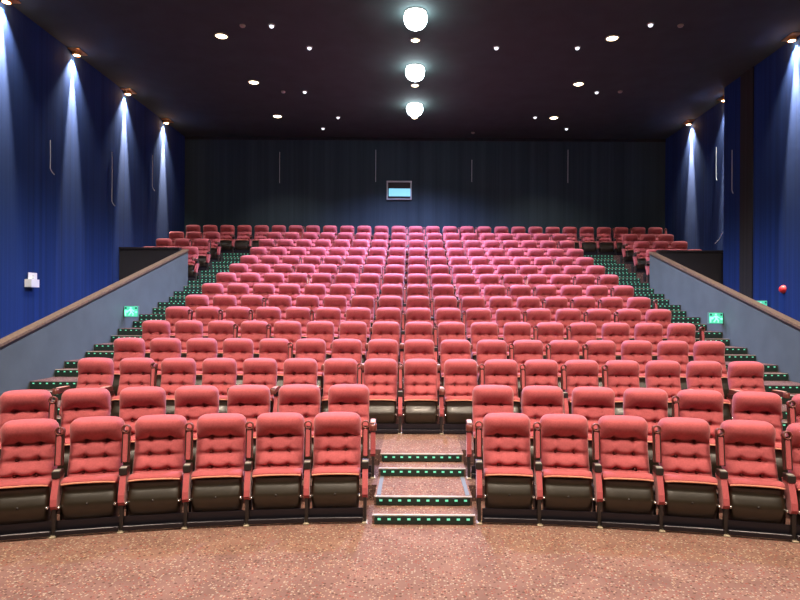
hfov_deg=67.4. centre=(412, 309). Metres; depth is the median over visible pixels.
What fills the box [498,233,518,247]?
seat
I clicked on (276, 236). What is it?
seat
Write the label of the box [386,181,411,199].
window
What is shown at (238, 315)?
seat
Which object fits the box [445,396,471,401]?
seat cushion
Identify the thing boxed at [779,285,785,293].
bell
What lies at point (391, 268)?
seat
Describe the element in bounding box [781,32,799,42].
washer
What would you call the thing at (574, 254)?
seat
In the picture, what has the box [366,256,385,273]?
seat
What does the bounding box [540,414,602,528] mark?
seat
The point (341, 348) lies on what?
seat
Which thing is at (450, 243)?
seat
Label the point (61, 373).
led strip
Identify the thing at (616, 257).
floor
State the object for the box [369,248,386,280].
seat
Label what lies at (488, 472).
seat cushion
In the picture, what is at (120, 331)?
led strip
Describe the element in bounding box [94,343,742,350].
floor
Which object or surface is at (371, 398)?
seat cushion
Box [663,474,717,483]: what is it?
seat cushion
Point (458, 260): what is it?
seat
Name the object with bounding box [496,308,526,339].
seat
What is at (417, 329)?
seat
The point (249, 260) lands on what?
seat
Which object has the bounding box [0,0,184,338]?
wall
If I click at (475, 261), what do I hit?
seat
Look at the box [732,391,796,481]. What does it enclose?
seat
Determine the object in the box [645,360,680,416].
seat
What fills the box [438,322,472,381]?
seat
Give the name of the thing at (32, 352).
parapet
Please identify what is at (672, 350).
seat
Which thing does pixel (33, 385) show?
led strip
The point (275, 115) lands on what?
recessed light
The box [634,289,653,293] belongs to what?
led strip
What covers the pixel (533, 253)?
seat
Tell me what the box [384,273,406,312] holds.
seat
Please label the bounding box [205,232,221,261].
seat
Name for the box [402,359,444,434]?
seat
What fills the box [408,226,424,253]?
seat
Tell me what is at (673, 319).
led strip
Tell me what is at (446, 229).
seat
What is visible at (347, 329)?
seat
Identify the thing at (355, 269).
seat
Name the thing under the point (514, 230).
seat
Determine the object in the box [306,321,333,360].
seat
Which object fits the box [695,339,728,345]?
led strip
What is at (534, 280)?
seat
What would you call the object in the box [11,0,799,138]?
ceiling
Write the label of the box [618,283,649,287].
led strip
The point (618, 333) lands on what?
seat
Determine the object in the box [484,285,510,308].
seat
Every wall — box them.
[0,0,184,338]
[184,140,664,251]
[665,35,799,321]
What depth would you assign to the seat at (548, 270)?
14.93 m
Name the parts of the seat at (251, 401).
backrest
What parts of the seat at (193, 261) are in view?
backrest, rail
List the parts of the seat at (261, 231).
backrest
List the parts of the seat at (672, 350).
backrest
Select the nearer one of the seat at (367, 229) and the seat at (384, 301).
the seat at (384, 301)
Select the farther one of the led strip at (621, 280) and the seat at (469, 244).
the seat at (469, 244)
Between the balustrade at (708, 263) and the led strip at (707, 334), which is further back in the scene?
the balustrade at (708, 263)
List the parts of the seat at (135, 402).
backrest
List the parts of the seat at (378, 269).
backrest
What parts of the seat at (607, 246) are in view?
backrest, rail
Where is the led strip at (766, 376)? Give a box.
[763,374,787,380]
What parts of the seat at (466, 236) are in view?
backrest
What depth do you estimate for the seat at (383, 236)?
18.72 m
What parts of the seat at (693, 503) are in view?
backrest, rail, armrest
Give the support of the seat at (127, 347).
on the floor at (784, 407)
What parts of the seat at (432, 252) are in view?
backrest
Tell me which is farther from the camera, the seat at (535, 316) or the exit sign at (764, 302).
the exit sign at (764, 302)
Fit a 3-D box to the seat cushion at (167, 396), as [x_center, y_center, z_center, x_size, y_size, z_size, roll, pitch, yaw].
[-3.239,1.214,8.116,0.450,0.122,0.217,0,0,-2]
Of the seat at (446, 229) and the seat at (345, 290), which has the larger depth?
the seat at (446, 229)
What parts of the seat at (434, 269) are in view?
backrest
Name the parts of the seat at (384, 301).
backrest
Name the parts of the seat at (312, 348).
backrest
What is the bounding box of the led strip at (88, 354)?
[86,352,113,357]
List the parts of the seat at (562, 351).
backrest, armrest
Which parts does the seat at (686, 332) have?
backrest, armrest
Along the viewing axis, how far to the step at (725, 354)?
11.47 m
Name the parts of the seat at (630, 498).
backrest, rail, armrest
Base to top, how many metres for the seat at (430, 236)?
0.985 m
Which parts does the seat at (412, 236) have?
backrest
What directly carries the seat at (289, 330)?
on the floor at (51, 379)
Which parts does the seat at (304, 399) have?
backrest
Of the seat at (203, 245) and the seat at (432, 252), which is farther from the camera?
the seat at (203, 245)
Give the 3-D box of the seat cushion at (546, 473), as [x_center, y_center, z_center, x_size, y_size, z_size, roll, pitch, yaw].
[1.461,1.577,5.714,0.450,0.122,0.217,0,0,6]
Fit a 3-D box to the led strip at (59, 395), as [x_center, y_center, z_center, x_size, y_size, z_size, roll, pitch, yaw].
[-5.437,1.339,9.343,1.416,0.118,0.016,0,0,0]
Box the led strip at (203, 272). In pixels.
[200,270,228,275]
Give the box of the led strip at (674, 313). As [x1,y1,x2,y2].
[671,311,685,316]
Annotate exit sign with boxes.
[124,306,138,316]
[708,312,722,323]
[756,300,766,305]
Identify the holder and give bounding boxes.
[25,272,38,286]
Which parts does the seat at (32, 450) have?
rail, backrest, armrest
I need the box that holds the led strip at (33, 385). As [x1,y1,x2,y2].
[30,382,76,388]
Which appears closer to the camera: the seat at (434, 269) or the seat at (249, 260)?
the seat at (434, 269)
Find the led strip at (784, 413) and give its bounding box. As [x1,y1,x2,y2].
[782,411,786,418]
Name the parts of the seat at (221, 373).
backrest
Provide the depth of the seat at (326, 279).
13.94 m
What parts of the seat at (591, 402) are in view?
backrest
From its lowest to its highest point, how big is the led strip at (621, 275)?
0.146 m
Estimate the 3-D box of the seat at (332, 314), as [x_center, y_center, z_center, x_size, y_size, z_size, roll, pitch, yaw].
[-1.545,0.439,10.940,0.570,0.985,0.582,0,0,0]
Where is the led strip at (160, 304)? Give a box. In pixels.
[158,302,185,307]
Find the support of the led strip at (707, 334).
attached to the floor at (121, 328)
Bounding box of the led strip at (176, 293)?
[174,291,201,296]
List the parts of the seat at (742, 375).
backrest, armrest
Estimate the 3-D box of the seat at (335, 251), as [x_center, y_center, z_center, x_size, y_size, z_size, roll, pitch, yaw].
[-2.094,-1.274,16.690,0.570,0.985,0.582,0,0,0]
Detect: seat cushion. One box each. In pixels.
[0,478,52,486]
[60,474,119,484]
[127,471,182,480]
[166,395,174,398]
[191,469,243,478]
[252,468,301,476]
[311,467,359,476]
[369,396,395,400]
[404,396,436,399]
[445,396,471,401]
[484,468,532,476]
[542,469,592,478]
[601,471,653,479]
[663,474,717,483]
[727,478,784,487]
[775,443,781,447]
[795,482,799,490]
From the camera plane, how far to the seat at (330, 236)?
18.73 m
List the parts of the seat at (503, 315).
backrest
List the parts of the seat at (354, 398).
backrest, rail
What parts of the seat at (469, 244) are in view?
backrest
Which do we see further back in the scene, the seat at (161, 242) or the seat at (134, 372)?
the seat at (161, 242)
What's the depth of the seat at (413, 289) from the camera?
12.98 m
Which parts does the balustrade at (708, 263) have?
rail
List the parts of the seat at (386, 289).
backrest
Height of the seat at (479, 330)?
0.985 m
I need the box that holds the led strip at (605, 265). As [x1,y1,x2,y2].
[594,264,624,267]
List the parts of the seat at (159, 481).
rail, backrest, armrest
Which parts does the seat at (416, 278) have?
backrest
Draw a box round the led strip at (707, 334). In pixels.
[695,332,721,337]
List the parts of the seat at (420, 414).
backrest, rail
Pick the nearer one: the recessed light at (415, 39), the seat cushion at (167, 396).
the seat cushion at (167, 396)
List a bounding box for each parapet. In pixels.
[0,249,188,395]
[649,252,799,382]
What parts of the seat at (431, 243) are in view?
backrest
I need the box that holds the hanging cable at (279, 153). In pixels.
[279,153,279,182]
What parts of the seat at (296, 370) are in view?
backrest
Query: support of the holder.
attached to the wall at (65, 227)
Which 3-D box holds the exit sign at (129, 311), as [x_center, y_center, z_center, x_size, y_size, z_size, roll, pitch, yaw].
[-5.990,0.032,12.770,0.300,0.240,0.064,0,0,0]
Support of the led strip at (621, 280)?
attached to the step
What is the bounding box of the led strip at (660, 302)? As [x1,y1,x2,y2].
[650,299,668,304]
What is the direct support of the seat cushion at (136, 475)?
on the seat at (159, 481)
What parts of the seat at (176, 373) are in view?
backrest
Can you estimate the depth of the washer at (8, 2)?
11.54 m
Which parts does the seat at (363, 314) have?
backrest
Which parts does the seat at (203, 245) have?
backrest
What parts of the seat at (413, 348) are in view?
backrest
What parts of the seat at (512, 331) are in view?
backrest, armrest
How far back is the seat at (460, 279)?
13.95 m
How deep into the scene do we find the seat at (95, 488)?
5.42 m
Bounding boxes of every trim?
[185,137,665,141]
[739,67,753,298]
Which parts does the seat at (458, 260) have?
backrest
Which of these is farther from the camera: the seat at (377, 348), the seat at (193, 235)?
the seat at (193, 235)
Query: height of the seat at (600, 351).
0.985 m
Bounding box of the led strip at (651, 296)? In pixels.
[634,294,663,298]
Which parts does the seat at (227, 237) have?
rail, backrest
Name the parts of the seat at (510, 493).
armrest, backrest, rail, armrest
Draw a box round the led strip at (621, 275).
[605,273,636,277]
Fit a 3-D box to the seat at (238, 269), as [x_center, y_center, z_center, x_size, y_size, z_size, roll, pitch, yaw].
[-4.368,-0.672,14.790,0.639,0.985,0.582,0,0,0]
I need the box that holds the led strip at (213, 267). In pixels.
[208,266,228,269]
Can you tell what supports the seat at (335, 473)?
on the floor at (316, 560)
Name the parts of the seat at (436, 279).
backrest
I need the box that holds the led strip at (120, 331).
[118,329,141,334]
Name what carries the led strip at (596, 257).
attached to the floor at (616, 257)
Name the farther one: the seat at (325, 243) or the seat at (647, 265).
the seat at (325, 243)
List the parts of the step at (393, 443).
led strip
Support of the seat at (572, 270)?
on the floor
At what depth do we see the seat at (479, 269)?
14.93 m
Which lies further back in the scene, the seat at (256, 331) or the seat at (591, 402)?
the seat at (256, 331)
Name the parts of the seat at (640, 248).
rail, backrest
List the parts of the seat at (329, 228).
backrest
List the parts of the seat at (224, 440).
rail, backrest, armrest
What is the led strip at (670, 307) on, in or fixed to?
attached to the floor
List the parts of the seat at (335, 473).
rail, backrest, armrest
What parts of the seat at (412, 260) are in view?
backrest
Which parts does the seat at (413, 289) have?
backrest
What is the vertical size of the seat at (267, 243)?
0.985 m
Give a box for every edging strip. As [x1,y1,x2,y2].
[377,476,383,494]
[460,476,469,495]
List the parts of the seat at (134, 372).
backrest, armrest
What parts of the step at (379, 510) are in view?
led strip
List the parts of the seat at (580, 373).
backrest, armrest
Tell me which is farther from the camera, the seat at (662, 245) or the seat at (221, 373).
the seat at (662, 245)
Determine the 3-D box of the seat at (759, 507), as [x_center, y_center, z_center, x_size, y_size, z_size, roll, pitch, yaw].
[3.131,1.525,5.462,0.578,0.985,0.448,0,0,13]
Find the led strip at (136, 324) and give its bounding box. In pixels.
[133,321,143,327]
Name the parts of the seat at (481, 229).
backrest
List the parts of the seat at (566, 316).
backrest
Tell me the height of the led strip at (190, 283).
0.146 m
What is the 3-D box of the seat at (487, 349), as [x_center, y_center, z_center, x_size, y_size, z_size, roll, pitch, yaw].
[1.250,0.947,9.102,0.578,0.985,0.448,0,0,0]
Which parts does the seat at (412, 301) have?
backrest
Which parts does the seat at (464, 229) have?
backrest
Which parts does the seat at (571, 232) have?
backrest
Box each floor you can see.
[0,501,799,599]
[30,377,799,396]
[52,400,790,424]
[57,465,789,518]
[65,358,777,376]
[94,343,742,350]
[121,328,721,342]
[145,314,699,324]
[197,270,647,282]
[208,264,634,272]
[219,254,623,263]
[368,433,785,464]
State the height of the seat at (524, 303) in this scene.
0.985 m
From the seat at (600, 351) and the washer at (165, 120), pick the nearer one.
the seat at (600, 351)
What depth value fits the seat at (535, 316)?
11.08 m
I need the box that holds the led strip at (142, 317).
[139,314,165,320]
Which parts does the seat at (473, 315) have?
backrest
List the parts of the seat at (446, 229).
backrest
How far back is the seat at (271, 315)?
11.08 m
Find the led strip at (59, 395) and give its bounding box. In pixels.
[50,392,61,399]
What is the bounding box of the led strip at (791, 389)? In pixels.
[764,386,799,392]
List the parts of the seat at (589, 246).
backrest, rail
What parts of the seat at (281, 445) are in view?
rail, backrest, armrest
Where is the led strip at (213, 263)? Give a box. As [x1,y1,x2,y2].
[212,262,239,265]
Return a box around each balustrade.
[119,247,181,279]
[656,250,722,284]
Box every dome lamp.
[404,7,426,30]
[406,63,424,81]
[407,102,422,116]
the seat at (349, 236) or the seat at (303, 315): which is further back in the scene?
the seat at (349, 236)
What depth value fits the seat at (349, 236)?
18.73 m
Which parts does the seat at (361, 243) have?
backrest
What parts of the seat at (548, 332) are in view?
backrest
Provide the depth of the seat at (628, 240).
18.68 m
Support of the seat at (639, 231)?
on the floor at (616, 257)
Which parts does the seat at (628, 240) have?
rail, backrest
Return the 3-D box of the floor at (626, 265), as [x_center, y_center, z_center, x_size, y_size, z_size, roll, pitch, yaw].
[0.396,-1.123,18.775,16.620,0.630,1.050,0,0,0]
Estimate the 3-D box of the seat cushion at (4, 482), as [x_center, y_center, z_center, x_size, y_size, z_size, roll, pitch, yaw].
[-3.444,1.550,5.297,0.450,0.122,0.217,0,0,-16]
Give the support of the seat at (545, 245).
on the floor
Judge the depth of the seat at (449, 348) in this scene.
9.17 m
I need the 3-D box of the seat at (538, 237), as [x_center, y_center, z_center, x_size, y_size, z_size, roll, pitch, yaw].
[4.061,-1.910,18.672,0.578,0.985,0.448,0,0,0]
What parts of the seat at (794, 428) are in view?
backrest, rail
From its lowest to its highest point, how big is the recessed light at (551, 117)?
0.045 m
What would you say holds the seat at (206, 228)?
on the floor at (616, 257)
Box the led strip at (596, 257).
[584,255,613,259]
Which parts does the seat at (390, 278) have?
backrest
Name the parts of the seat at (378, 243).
backrest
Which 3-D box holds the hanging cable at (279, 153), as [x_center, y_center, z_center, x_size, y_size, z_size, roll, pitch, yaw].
[-4.607,-4.927,20.730,0.015,1.072,0.015,0,0,22]
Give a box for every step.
[55,368,77,376]
[372,505,474,524]
[374,476,471,505]
[379,462,465,476]
[380,425,462,461]
[725,354,755,361]
[727,372,787,380]
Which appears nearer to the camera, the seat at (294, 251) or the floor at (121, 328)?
the floor at (121, 328)
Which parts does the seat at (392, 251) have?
backrest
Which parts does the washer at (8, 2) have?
mounting plate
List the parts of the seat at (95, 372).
armrest, backrest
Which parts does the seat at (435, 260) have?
backrest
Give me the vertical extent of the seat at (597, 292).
0.985 m
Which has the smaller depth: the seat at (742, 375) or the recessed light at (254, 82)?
the seat at (742, 375)
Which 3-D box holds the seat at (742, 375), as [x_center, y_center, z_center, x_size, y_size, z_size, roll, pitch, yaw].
[4.596,1.196,8.013,0.570,0.985,0.582,0,0,3]
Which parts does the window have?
lit pane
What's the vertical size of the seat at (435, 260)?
0.985 m
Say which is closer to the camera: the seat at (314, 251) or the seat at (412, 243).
the seat at (314, 251)
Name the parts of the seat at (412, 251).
backrest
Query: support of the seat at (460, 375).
on the floor at (379, 437)
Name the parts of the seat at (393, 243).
backrest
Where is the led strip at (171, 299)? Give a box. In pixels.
[169,297,184,301]
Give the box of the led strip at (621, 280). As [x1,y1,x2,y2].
[619,278,639,282]
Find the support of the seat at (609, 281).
on the floor
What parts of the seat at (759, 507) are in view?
backrest, rail, armrest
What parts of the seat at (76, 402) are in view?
backrest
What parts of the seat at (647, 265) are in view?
backrest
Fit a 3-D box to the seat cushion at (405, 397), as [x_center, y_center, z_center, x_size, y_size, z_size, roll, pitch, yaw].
[0.105,1.233,8.187,0.450,0.122,0.217,0,0,0]
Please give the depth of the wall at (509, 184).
20.75 m
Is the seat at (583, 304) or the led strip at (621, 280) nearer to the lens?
the seat at (583, 304)
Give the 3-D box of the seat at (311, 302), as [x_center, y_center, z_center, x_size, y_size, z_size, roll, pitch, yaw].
[-2.102,0.192,11.910,0.570,0.985,0.582,0,0,0]
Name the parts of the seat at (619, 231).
backrest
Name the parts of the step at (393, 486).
led strip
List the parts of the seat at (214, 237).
backrest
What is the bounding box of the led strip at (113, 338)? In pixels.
[111,336,141,341]
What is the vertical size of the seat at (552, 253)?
0.985 m
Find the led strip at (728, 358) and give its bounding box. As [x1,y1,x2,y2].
[724,355,754,361]
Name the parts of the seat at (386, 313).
backrest, armrest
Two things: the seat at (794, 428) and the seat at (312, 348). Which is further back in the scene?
the seat at (312, 348)
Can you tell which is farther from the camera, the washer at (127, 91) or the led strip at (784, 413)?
the washer at (127, 91)
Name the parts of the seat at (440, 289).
backrest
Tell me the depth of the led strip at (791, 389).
9.63 m
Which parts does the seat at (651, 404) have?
backrest, armrest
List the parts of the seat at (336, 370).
backrest, armrest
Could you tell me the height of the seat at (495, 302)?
0.985 m
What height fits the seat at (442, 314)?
0.985 m
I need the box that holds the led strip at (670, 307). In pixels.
[650,305,680,310]
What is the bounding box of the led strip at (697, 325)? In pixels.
[694,324,705,330]
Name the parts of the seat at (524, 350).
backrest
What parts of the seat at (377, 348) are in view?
backrest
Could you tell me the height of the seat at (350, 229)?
0.985 m
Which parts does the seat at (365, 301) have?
backrest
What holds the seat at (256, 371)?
on the floor at (379, 437)
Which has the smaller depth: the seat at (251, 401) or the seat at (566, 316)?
the seat at (251, 401)
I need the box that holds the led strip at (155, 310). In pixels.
[153,308,165,313]
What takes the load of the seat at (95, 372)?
on the floor at (379, 437)
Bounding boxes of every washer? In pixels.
[1,0,20,4]
[68,48,87,56]
[121,88,136,95]
[161,118,173,123]
[683,120,693,125]
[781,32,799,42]
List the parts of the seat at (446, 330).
backrest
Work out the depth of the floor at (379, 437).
7.30 m
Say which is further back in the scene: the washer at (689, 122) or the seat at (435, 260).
the washer at (689, 122)
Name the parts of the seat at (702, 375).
backrest, armrest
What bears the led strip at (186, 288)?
attached to the step
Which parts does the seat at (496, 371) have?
backrest, armrest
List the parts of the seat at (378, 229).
backrest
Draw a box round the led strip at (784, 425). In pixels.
[782,423,787,430]
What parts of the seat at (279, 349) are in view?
backrest, armrest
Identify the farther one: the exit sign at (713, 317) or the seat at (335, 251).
the seat at (335, 251)
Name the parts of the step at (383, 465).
led strip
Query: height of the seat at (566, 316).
0.985 m
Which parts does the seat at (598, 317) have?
backrest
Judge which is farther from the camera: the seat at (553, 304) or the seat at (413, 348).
the seat at (553, 304)
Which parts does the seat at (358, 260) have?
backrest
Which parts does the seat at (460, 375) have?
rail, backrest, armrest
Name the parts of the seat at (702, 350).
backrest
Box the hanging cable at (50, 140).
[50,140,54,174]
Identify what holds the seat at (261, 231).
on the floor at (616, 257)
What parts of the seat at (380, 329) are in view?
backrest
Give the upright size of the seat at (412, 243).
0.985 m
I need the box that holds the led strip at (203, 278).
[197,276,215,280]
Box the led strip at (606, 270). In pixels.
[605,269,627,272]
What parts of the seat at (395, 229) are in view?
backrest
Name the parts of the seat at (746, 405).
backrest, armrest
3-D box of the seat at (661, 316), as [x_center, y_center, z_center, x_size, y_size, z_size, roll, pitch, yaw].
[4.604,0.473,10.940,0.570,0.985,0.582,0,0,0]
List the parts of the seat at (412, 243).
backrest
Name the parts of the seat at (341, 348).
backrest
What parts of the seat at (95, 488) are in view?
rail, backrest, armrest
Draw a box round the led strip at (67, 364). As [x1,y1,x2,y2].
[65,362,77,367]
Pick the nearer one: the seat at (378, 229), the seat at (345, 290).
the seat at (345, 290)
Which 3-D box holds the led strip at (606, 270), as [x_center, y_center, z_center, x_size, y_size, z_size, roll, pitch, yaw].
[5.686,-1.167,17.953,1.516,0.146,0.016,0,0,0]
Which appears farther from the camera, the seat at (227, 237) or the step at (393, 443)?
the seat at (227, 237)
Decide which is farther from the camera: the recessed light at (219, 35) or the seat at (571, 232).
the seat at (571, 232)
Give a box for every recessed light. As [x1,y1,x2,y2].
[214,32,228,38]
[248,80,259,84]
[272,114,282,117]
[410,37,420,42]
[549,116,558,119]
[572,81,584,85]
[605,34,619,40]
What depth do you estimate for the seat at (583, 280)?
13.93 m
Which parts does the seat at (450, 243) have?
backrest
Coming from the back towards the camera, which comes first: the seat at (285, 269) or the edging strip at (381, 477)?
the seat at (285, 269)
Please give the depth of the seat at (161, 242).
17.79 m
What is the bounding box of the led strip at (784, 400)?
[781,396,792,403]
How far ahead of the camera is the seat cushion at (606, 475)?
5.57 m
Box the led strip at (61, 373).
[55,370,77,376]
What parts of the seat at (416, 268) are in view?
backrest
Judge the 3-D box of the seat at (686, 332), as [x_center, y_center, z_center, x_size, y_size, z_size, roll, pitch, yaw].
[4.605,0.713,10.062,0.578,0.985,0.448,0,0,0]
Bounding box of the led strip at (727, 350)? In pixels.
[725,348,746,353]
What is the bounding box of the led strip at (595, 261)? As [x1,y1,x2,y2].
[594,260,616,263]
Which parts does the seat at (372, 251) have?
backrest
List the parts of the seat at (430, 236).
backrest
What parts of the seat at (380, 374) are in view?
backrest, rail, armrest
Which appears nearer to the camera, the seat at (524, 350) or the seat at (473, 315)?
the seat at (524, 350)
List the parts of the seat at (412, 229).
backrest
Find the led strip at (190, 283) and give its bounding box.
[188,281,215,285]
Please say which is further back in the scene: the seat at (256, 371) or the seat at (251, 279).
the seat at (251, 279)
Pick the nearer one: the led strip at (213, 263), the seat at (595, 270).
the seat at (595, 270)
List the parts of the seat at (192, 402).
backrest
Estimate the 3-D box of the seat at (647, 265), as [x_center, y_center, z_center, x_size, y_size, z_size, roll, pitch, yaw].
[6.807,-1.225,16.690,0.639,0.985,0.582,0,0,0]
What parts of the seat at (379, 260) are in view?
backrest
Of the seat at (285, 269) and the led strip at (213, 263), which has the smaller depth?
the seat at (285, 269)
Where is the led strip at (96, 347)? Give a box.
[94,345,113,350]
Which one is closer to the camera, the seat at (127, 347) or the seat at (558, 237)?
the seat at (127, 347)
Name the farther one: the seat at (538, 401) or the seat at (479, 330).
the seat at (479, 330)
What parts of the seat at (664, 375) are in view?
backrest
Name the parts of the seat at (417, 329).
backrest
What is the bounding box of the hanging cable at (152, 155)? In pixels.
[152,155,154,190]
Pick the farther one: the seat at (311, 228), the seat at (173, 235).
the seat at (311, 228)
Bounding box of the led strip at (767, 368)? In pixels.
[726,365,777,371]
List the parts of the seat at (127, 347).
backrest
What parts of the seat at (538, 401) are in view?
backrest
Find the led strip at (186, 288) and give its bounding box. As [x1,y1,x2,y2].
[184,286,201,290]
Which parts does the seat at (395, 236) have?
backrest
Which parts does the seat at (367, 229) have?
backrest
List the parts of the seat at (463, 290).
backrest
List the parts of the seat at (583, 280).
backrest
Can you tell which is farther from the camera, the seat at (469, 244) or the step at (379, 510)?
the seat at (469, 244)
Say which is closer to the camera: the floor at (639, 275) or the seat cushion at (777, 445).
the seat cushion at (777, 445)
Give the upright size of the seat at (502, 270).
0.985 m
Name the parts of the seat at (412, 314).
backrest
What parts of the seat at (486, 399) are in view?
rail, backrest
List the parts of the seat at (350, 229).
backrest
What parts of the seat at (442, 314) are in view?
backrest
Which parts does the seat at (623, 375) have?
backrest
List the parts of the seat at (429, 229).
backrest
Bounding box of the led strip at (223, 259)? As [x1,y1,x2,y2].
[219,258,239,261]
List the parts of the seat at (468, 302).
backrest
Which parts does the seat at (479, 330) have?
backrest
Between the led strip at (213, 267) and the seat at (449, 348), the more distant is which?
the led strip at (213, 267)
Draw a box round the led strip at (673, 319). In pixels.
[671,317,699,323]
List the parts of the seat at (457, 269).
backrest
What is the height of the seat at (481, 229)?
0.985 m
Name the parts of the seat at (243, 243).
rail, backrest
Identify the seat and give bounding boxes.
[0,389,57,455]
[0,419,65,540]
[52,357,114,415]
[54,416,131,535]
[57,388,110,476]
[110,358,157,416]
[112,337,144,395]
[119,386,165,485]
[122,414,193,530]
[142,320,169,357]
[150,338,180,386]
[156,238,171,246]
[160,358,195,413]
[165,306,192,337]
[169,231,183,246]
[174,385,218,481]
[175,238,191,247]
[175,320,202,357]
[182,247,200,280]
[185,225,199,238]
[185,295,208,319]
[186,338,216,384]
[186,413,253,526]
[187,231,203,246]
[194,239,211,269]
[195,306,222,337]
[201,283,223,306]
[202,358,236,412]
[203,225,217,238]
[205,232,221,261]
[208,320,238,357]
[213,295,236,319]
[216,272,236,294]
[220,225,234,252]
[223,338,253,384]
[226,307,253,337]
[227,283,248,306]
[227,385,269,479]
[229,263,247,282]
[234,225,252,252]
[240,255,257,272]
[240,273,259,294]
[241,295,266,320]
[241,321,271,357]
[242,358,279,412]
[248,412,311,524]
[250,247,266,263]
[252,225,268,246]
[252,264,269,282]
[253,283,274,306]
[256,307,280,337]
[259,239,275,254]
[259,338,293,387]
[261,255,278,272]
[264,273,283,294]
[267,232,281,246]
[268,295,291,320]
[270,247,286,263]
[272,225,285,238]
[274,264,294,283]
[274,321,300,357]
[278,239,292,255]
[278,384,319,477]
[279,284,299,306]
[282,256,301,272]
[283,358,321,412]
[284,232,298,246]
[286,307,313,338]
[288,273,310,294]
[289,225,304,238]
[290,247,305,263]
[295,338,325,405]
[296,239,311,255]
[296,264,314,283]
[296,295,318,320]
[302,232,316,246]
[303,256,322,272]
[304,284,325,307]
[306,225,319,238]
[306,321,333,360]
[308,412,369,523]
[309,247,325,263]
[312,273,334,295]
[315,239,330,255]
[316,307,340,339]
[319,264,339,283]
[320,232,336,247]
[321,358,362,412]
[323,225,337,238]
[324,256,343,272]
[324,295,346,321]
[328,384,376,478]
[329,247,345,263]
[330,284,351,308]
[332,339,363,384]
[334,239,349,256]
[336,273,355,298]
[338,232,354,248]
[339,321,367,362]
[340,226,355,239]
[341,264,362,285]
[345,256,362,280]
[346,307,371,354]
[349,247,365,266]
[351,295,377,339]
[353,239,368,264]
[356,232,370,249]
[356,284,378,316]
[357,226,372,247]
[360,273,382,299]
[363,264,384,297]
[364,358,402,434]
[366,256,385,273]
[368,339,401,405]
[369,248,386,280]
[371,239,388,267]
[372,321,403,363]
[374,226,390,241]
[374,233,389,249]
[376,307,404,361]
[379,296,405,343]
[381,284,406,329]
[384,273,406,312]
[386,264,406,286]
[387,256,407,277]
[389,248,407,267]
[390,240,408,263]
[391,233,408,262]
[392,226,407,249]
[402,339,440,406]
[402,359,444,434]
[403,321,437,379]
[406,296,433,326]
[406,308,435,346]
[407,273,430,303]
[407,284,432,316]
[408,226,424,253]
[408,256,428,280]
[408,264,429,285]
[409,233,426,249]
[409,240,427,257]
[409,248,428,274]
[426,226,442,249]
[427,233,444,257]
[428,240,446,256]
[428,248,448,265]
[429,256,449,273]
[430,265,452,284]
[431,274,455,300]
[433,284,459,325]
[434,296,461,327]
[436,308,465,361]
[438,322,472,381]
[440,339,478,405]
[443,226,459,242]
[443,359,484,433]
[445,233,462,257]
[446,240,465,258]
[448,248,468,267]
[450,256,472,285]
[452,265,476,296]
[455,274,480,299]
[458,285,485,316]
[460,226,476,242]
[462,296,491,330]
[463,233,481,244]
[465,240,485,258]
[466,308,498,343]
[466,385,513,479]
[468,248,489,265]
[471,257,493,275]
[471,322,507,381]
[475,265,499,285]
[475,413,542,526]
[476,339,513,384]
[477,226,495,240]
[479,274,503,297]
[480,233,494,248]
[484,240,502,257]
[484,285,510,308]
[484,359,525,412]
[488,248,503,264]
[489,296,511,322]
[492,257,509,273]
[494,226,507,239]
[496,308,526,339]
[497,265,519,284]
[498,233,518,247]
[503,240,517,256]
[503,322,537,358]
[504,274,527,295]
[508,248,523,264]
[510,285,536,308]
[511,226,524,239]
[513,257,530,273]
[513,340,550,406]
[516,233,530,248]
[517,296,545,321]
[520,265,537,284]
[521,240,536,256]
[522,385,563,479]
[524,359,568,413]
[526,308,550,339]
[527,248,543,264]
[528,227,542,239]
[528,274,546,295]
[534,233,552,248]
[534,257,555,273]
[536,285,556,307]
[537,322,570,358]
[540,240,559,256]
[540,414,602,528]
[542,265,560,284]
[544,297,573,321]
[545,227,559,239]
[547,249,563,264]
[549,340,587,391]
[551,274,575,296]
[552,233,566,248]
[556,257,572,273]
[556,308,587,339]
[560,241,574,256]
[561,285,581,307]
[563,227,583,248]
[564,265,582,284]
[564,360,607,413]
[567,249,583,264]
[569,322,596,359]
[572,297,601,321]
[572,386,614,481]
[576,257,593,273]
[576,274,600,296]
[580,227,600,254]
[585,340,615,386]
[586,265,604,284]
[586,285,614,308]
[587,309,618,339]
[597,227,616,254]
[597,415,664,532]
[598,275,618,296]
[601,297,622,322]
[602,323,629,359]
[605,360,639,414]
[612,285,633,308]
[615,227,632,254]
[616,309,640,339]
[620,234,637,263]
[621,340,651,387]
[623,388,679,484]
[627,297,657,322]
[631,241,649,272]
[632,227,644,240]
[634,323,662,360]
[640,234,655,248]
[643,249,659,282]
[645,309,671,340]
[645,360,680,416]
[648,227,666,240]
[652,241,668,249]
[657,340,688,389]
[657,417,729,537]
[658,234,673,249]
[667,323,704,361]
[671,241,687,249]
[676,389,723,488]
[686,361,740,420]
[693,341,728,399]
[720,420,798,542]
[727,361,789,418]
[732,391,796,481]
[785,423,799,540]
[791,394,799,422]
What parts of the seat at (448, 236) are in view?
backrest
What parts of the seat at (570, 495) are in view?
backrest, rail, armrest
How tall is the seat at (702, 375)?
0.985 m
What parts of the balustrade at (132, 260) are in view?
rail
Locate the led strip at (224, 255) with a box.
[222,253,249,257]
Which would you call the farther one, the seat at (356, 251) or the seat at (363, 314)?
the seat at (356, 251)
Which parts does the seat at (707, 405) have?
backrest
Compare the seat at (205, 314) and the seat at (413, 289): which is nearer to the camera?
the seat at (205, 314)
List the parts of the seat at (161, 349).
backrest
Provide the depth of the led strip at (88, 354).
11.27 m
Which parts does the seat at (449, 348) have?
backrest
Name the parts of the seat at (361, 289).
backrest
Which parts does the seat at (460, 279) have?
backrest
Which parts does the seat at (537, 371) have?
backrest, armrest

